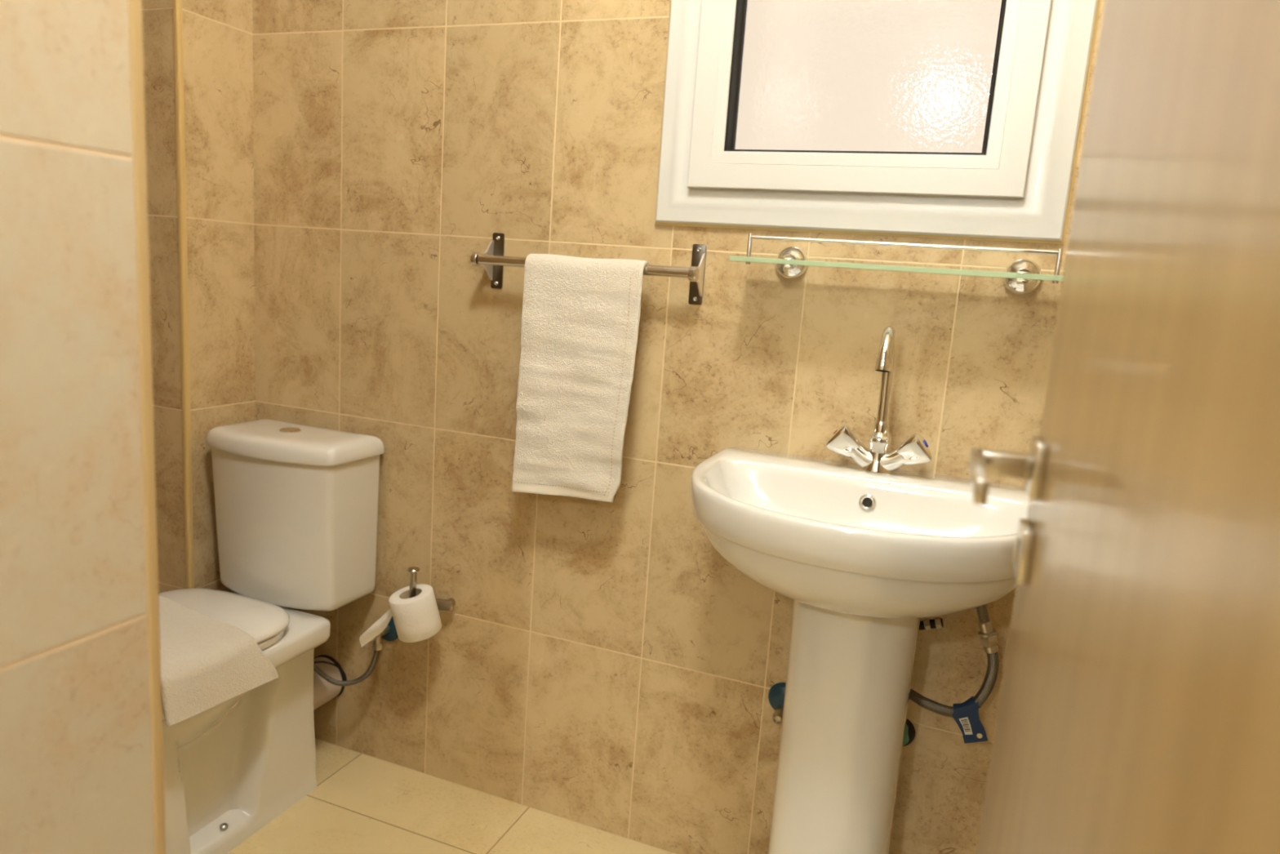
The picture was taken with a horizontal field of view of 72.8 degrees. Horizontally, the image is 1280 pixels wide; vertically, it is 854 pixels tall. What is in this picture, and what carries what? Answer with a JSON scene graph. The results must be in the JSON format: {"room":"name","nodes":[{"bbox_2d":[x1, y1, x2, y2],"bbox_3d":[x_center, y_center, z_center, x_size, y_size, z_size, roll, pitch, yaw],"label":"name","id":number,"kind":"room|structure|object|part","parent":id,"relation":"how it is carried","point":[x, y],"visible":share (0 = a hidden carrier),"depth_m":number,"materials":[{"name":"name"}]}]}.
{"room":"bathroom","nodes":[
{"label":"bathroom","id":0,"kind":"room"},
{"bbox_2d":[0,0,154,853],"bbox_3d":[-1.272,-0.376,0.732,1.625,2.600,0.585,8,11,21],"label":"wall","id":1,"kind":"structure","parent":0,"point":[76,777],"depth_m":0.70,"materials":[{"name":"beige tile"}]},
{"bbox_2d":[128,0,165,853],"bbox_3d":[-0.415,-0.312,0.711,0.012,2.598,0.012,8,11,21],"label":"trim","id":2,"kind":"structure","parent":1,"relation":"attached to","point":[135,6],"depth_m":0.76,"materials":[{"name":"brown plastic"}]},
{"bbox_2d":[142,0,255,595],"bbox_3d":[-1.184,-0.582,1.942,0.639,2.600,0.188,8,11,21],"label":"wall","id":3,"kind":"structure","parent":0,"point":[218,38],"depth_m":1.84,"materials":[{"name":"beige tile"}]},
{"bbox_2d":[173,0,194,587],"bbox_3d":[-0.924,-0.530,1.746,0.012,2.598,0.012,8,11,21],"label":"trim","id":4,"kind":"structure","parent":3,"relation":"attached to","point":[177,4],"depth_m":1.78,"materials":[{"name":"brown plastic"}]},
{"bbox_2d":[226,738,675,853],"bbox_3d":[-0.670,0.949,1.194,2.750,0.080,1.840,8,11,21],"label":"floor","id":5,"kind":"structure","parent":0,"point":[360,803],"depth_m":1.80,"materials":[{"name":"beige tile"}]},
{"bbox_2d":[158,418,384,853],"bbox_3d":[-0.856,0.415,1.680,0.348,0.775,0.682,8,11,21],"label":"toilet","id":6,"kind":"object","parent":5,"relation":"on","point":[296,504],"visible":0.6,"depth_m":1.76,"materials":[{"name":"white ceramic"}]},
{"bbox_2d":[158,595,278,725],"bbox_3d":[-0.888,0.409,1.580,0.376,0.113,0.235,8,11,21],"label":"folded towel","id":7,"kind":"object","parent":6,"relation":"on","point":[206,662],"visible":0.48,"depth_m":1.52,"materials":[{"name":"beige fabric"}]},
{"bbox_3d":[-0.892,0.380,1.573,0.332,0.027,0.468,8,11,21],"label":"seat lid","id":8,"kind":"part","parent":6,"relation":"part of","materials":[{"name":"white plastic"}]},
{"bbox_3d":[-0.891,0.623,1.662,0.286,0.368,0.514,8,11,21],"label":"bowl","id":9,"kind":"part","parent":6,"relation":"part of","materials":[{"name":"white ceramic"}]},
{"bbox_3d":[-0.895,0.403,1.573,0.328,0.018,0.454,8,11,21],"label":"seat","id":10,"kind":"part","parent":6,"relation":"part of","materials":[{"name":"white plastic"}]},
{"bbox_3d":[-0.743,0.028,1.838,0.345,0.041,0.203,8,11,21],"label":"cistern lid","id":11,"kind":"part","parent":6,"relation":"part of","materials":[{"name":"white ceramic"}]},
{"bbox_2d":[768,600,920,853],"bbox_3d":[0.321,0.584,1.420,0.236,0.696,0.232,8,11,21],"label":"pedestal","id":12,"kind":"object","parent":5,"relation":"on","point":[849,677],"visible":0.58,"depth_m":1.32,"materials":[{"name":"white ceramic"}]},
{"bbox_2d":[252,0,1105,853],"bbox_3d":[-0.340,-0.497,1.794,2.570,2.600,0.140,8,11,21],"label":"wall","id":13,"kind":"structure","parent":0,"point":[599,664],"depth_m":1.71,"materials":[{"name":"beige tile"}]},
{"bbox_2d":[313,654,345,710],"bbox_3d":[-0.762,0.595,1.966,0.106,0.106,0.149,8,11,21],"label":"pipe","id":14,"kind":"object","parent":13,"relation":"attached to","point":[324,691],"visible":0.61,"depth_m":1.98,"materials":[{"name":"beige"}]},
{"bbox_2d":[313,661,346,680],"bbox_3d":[-0.708,0.556,1.968,0.008,0.077,0.093,13,14,42],"label":"cable","id":15,"kind":"object","parent":13,"relation":"attached to","point":[326,662],"visible":0.86,"depth_m":1.98,"materials":[{"name":"black rubber"}]},
{"bbox_2d":[371,615,398,650],"bbox_3d":[-0.575,0.457,1.918,0.062,0.066,0.064,8,11,21],"label":"angle valve","id":16,"kind":"object","parent":13,"relation":"attached to","point":[389,633],"visible":0.48,"depth_m":1.93,"materials":[{"name":"blue plastic"}]},
{"bbox_2d":[313,649,379,685],"bbox_3d":[-0.663,0.525,1.916,0.170,0.092,0.030,4,10,0],"label":"hose","id":17,"kind":"object","parent":16,"relation":"attached to","point":[375,655],"visible":0.88,"depth_m":1.91,"materials":[{"name":"metal"}]},
{"bbox_3d":[-0.565,0.451,1.943,0.062,0.062,0.009,8,11,21],"label":"plate","id":18,"kind":"part","parent":16,"relation":"part of","materials":[{"name":"blue plastic"}]},
{"bbox_2d":[407,566,455,611],"bbox_3d":[-0.445,0.370,1.846,0.107,0.162,0.046,-2,12,-30],"label":"toilet roll holder","id":19,"kind":"object","parent":13,"relation":"attached to","point":[446,605],"visible":0.54,"depth_m":1.81,"materials":[{"name":"silver metal"}]},
{"bbox_2d":[359,583,441,647],"bbox_3d":[-0.503,0.409,1.811,0.175,0.154,0.096,3,10,-8],"label":"toilet roll","id":20,"kind":"object","parent":19,"relation":"on","point":[417,618],"visible":0.97,"depth_m":1.78,"materials":[{"name":"white paper"}]},
{"bbox_3d":[-0.477,0.370,1.816,0.017,0.146,0.014,8,11,21],"label":"post","id":21,"kind":"part","parent":19,"relation":"part of","materials":[{"name":"silver metal"}]},
{"bbox_3d":[-0.449,0.408,1.855,0.094,0.083,0.042,-1,11,-25],"label":"arm","id":22,"kind":"part","parent":19,"relation":"part of","materials":[{"name":"silver metal"}]},
{"bbox_2d":[470,232,706,305],"bbox_3d":[-0.102,-0.298,1.612,0.454,0.108,0.074,8,11,21],"label":"towel rail","id":23,"kind":"object","parent":13,"relation":"attached to","point":[493,260],"visible":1,"depth_m":1.58,"materials":[{"name":"silver metal"}]},
{"bbox_2d":[511,253,649,502],"bbox_3d":[-0.113,-0.087,1.621,0.240,0.455,0.066,8,11,21],"label":"hand towel","id":24,"kind":"object","parent":23,"relation":"hanging from","point":[580,316],"visible":0.99,"depth_m":1.60,"materials":[{"name":"beige fabric"}]},
{"bbox_2d":[768,682,786,724],"bbox_3d":[0.262,0.512,1.602,0.062,0.067,0.042,8,11,21],"label":"angle valve","id":25,"kind":"object","parent":13,"relation":"attached to","point":[776,692],"visible":0.68,"depth_m":1.61,"materials":[{"name":"blue plastic"}]},
{"bbox_3d":[0.268,0.507,1.614,0.062,0.062,0.013,8,11,21],"label":"plate","id":26,"kind":"part","parent":25,"relation":"part of","materials":[{"name":"blue plastic"}]},
{"bbox_2d":[689,447,1029,618],"bbox_3d":[0.327,0.179,1.313,0.544,0.166,0.434,8,11,21],"label":"washbasin","id":27,"kind":"object","parent":13,"relation":"attached to","point":[831,535],"visible":0.81,"depth_m":1.19,"materials":[{"name":"white ceramic"}]},
{"bbox_2d":[826,325,932,475],"bbox_3d":[0.397,-0.044,1.417,0.140,0.246,0.139,-1,11,-25],"label":"mixer tap","id":28,"kind":"object","parent":27,"relation":"on","point":[877,460],"visible":1,"depth_m":1.42,"materials":[{"name":"silver metal"}]},
{"bbox_3d":[0.343,0.021,1.454,0.057,0.055,0.051,8,11,21],"label":"handle","id":29,"kind":"part","parent":28,"relation":"part of","materials":[{"name":"silver metal"}]},
{"bbox_3d":[0.386,-0.078,1.375,0.022,0.166,0.107,8,11,21],"label":"spout","id":30,"kind":"part","parent":28,"relation":"part of","materials":[{"name":"silver metal"}]},
{"bbox_3d":[0.448,0.036,1.414,0.057,0.055,0.051,8,11,21],"label":"handle","id":31,"kind":"part","parent":28,"relation":"part of","materials":[{"name":"silver metal"}]},
{"bbox_2d":[919,617,943,630],"bbox_3d":[0.456,0.337,1.472,0.110,0.048,0.019,8,11,21],"label":"trap","id":32,"kind":"object","parent":27,"relation":"attached to","point":[926,624],"visible":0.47,"depth_m":1.45,"materials":[{"name":"silver metal"}]},
{"bbox_2d":[909,604,999,743],"bbox_3d":[0.491,0.358,1.423,0.194,0.286,0.037,12,13,40],"label":"hose","id":33,"kind":"object","parent":27,"relation":"attached to","point":[966,713],"visible":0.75,"depth_m":1.39,"materials":[{"name":"metal"}]},
{"bbox_3d":[0.524,0.480,1.394,0.024,0.030,0.001,8,11,21],"label":"barcode panel","id":34,"kind":"part","parent":33,"relation":"part of","materials":[{"name":"beige paper"}]},
{"bbox_2d":[654,0,1100,244],"bbox_3d":[0.373,-0.681,1.419,0.682,0.718,0.092,8,11,21],"label":"window","id":35,"kind":"structure","parent":13,"relation":"in","point":[947,119],"depth_m":1.42,"materials":[{"name":"white plastic"}]},
{"bbox_3d":[0.369,-0.681,1.410,0.414,0.456,0.006,8,11,21],"label":"pane","id":36,"kind":"part","parent":35,"relation":"part of","materials":[{"name":"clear glass"}]},
{"bbox_3d":[0.367,-0.680,1.405,0.546,0.588,0.062,8,11,21],"label":"sash","id":37,"kind":"part","parent":35,"relation":"part of","materials":[{"name":"white plastic"}]},
{"bbox_2d":[728,233,1062,294],"bbox_3d":[0.405,-0.259,1.383,0.508,0.068,0.128,8,11,21],"label":"glass shelf","id":38,"kind":"object","parent":13,"relation":"attached to","point":[1021,276],"visible":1,"depth_m":1.35,"materials":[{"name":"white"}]},
{"bbox_3d":[0.178,-0.289,1.410,0.008,0.049,0.008,8,11,21],"label":"rail post","id":39,"kind":"part","parent":38,"relation":"part of","materials":[{"name":"silver metal"}]},
{"bbox_3d":[0.400,-0.250,1.372,0.508,0.008,0.100,8,11,21],"label":"glass panel","id":40,"kind":"part","parent":38,"relation":"part of","materials":[{"name":"green glass"}]},
{"bbox_3d":[0.391,-0.279,1.326,0.457,0.006,0.006,8,11,21],"label":"guard rail","id":41,"kind":"part","parent":38,"relation":"part of","materials":[{"name":"silver metal"}]},
{"bbox_3d":[0.601,-0.231,1.248,0.008,0.049,0.008,8,11,21],"label":"rail post","id":42,"kind":"part","parent":38,"relation":"part of","materials":[{"name":"silver metal"}]},
{"bbox_2d":[902,718,915,746],"bbox_3d":[0.460,0.543,1.542,0.057,0.057,0.014,8,11,21],"label":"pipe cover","id":43,"kind":"object","parent":13,"relation":"attached to","point":[909,732],"visible":0.25,"depth_m":1.53,"materials":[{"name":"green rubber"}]},
{"bbox_3d":[-0.981,-0.266,0.226,2.550,2.600,0.160,8,11,21],"label":"wall","id":44,"kind":"structure","parent":0,"visible":0},
{"bbox_2d":[968,0,1279,853],"bbox_3d":[0.194,0.072,0.352,0.094,2.037,0.832,7,10,18],"label":"door","id":45,"kind":"structure","parent":44,"relation":"in","point":[1139,708],"depth_m":0.35,"materials":[{"name":"brown wood"}]},
{"bbox_3d":[0.269,0.037,0.641,0.045,0.017,0.134,7,10,18],"label":"lever handle","id":46,"kind":"part","parent":45,"relation":"part of","materials":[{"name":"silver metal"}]}
]}

